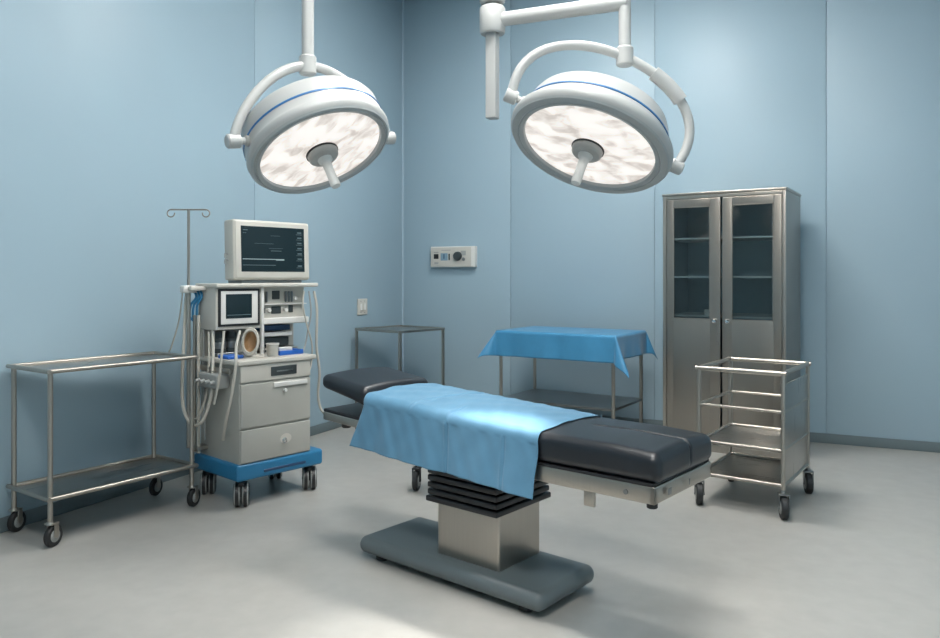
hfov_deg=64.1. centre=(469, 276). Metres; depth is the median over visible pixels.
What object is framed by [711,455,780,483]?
shelf
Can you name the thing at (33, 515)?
baseboard
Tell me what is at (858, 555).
floor
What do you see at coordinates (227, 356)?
tray
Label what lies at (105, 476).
shelf
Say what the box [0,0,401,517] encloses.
wall
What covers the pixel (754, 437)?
shelf
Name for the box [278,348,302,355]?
tray
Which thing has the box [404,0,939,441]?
wall
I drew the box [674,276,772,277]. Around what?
shelf
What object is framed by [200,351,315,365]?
countertop
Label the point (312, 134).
lamp
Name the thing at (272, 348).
plastic cup
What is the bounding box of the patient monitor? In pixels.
[224,219,308,282]
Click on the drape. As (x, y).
(482, 438)
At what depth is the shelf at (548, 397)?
6.69 m
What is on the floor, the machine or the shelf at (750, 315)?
the machine
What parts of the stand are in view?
leg, leg, leg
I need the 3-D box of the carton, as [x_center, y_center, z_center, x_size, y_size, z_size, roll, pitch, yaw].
[2.019,0.299,6.347,0.060,0.050,0.050,0,0,33]
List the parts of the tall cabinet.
door, panel, panel, door, panel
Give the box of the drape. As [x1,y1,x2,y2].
[349,383,601,499]
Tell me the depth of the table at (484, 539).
3.40 m
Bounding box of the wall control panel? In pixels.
[431,246,476,266]
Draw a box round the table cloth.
[477,326,657,377]
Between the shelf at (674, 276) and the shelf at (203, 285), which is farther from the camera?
the shelf at (674, 276)
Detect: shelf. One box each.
[17,457,186,496]
[26,354,180,368]
[195,283,317,287]
[504,389,641,410]
[674,235,772,242]
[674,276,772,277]
[674,312,772,318]
[709,425,780,452]
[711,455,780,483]
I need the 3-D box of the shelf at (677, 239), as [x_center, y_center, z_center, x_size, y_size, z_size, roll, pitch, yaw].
[2.257,-0.325,6.456,0.946,0.014,0.591,0,0,33]
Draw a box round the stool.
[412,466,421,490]
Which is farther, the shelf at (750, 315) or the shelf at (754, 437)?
the shelf at (750, 315)
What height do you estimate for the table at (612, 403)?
0.960 m
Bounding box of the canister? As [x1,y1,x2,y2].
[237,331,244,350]
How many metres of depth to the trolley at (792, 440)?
4.81 m
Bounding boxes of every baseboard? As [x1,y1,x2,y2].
[0,421,341,532]
[601,415,939,452]
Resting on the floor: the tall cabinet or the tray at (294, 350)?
the tall cabinet
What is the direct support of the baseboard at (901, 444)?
attached to the wall at (834, 103)
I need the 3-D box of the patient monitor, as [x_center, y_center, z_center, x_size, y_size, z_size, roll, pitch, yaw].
[-1.438,-0.171,5.218,0.227,0.426,0.635,0,0,42]
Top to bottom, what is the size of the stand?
0.950 m
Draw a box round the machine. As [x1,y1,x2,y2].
[167,209,323,506]
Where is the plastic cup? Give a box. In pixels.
[266,342,278,356]
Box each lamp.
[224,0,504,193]
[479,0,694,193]
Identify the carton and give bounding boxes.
[704,309,708,314]
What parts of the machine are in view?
clamp arm, rail, panel, post, panel, drawer, drawer, shelf plate, knob plate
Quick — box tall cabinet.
[662,187,800,457]
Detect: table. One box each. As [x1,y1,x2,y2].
[323,367,710,611]
[499,355,642,422]
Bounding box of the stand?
[355,325,444,402]
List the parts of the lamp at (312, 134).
handle, support arm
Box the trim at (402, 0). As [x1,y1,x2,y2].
[402,0,403,371]
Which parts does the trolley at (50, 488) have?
leg, leg, rail, rail, leg, leg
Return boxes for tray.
[218,354,243,359]
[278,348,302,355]
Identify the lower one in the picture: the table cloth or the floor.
the floor
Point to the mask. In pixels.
(250, 338)
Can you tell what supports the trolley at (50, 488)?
on the floor
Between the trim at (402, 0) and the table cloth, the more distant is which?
the trim at (402, 0)
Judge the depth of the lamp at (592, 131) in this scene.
3.64 m
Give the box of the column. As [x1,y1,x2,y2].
[486,1,498,119]
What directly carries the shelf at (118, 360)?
attached to the trolley at (50, 488)
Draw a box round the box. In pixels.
[278,346,291,350]
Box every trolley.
[6,351,199,546]
[694,357,813,519]
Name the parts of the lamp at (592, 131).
support arm, handle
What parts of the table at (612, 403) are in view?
leg, leg, leg, leg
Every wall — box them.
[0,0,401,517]
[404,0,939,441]
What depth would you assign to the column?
3.92 m
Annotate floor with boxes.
[0,427,939,637]
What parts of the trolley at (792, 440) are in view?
leg, leg, rail, rail, shelf rail, shelf rail, leg, panel, leg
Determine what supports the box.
in the tray at (294, 350)
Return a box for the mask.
[241,327,264,358]

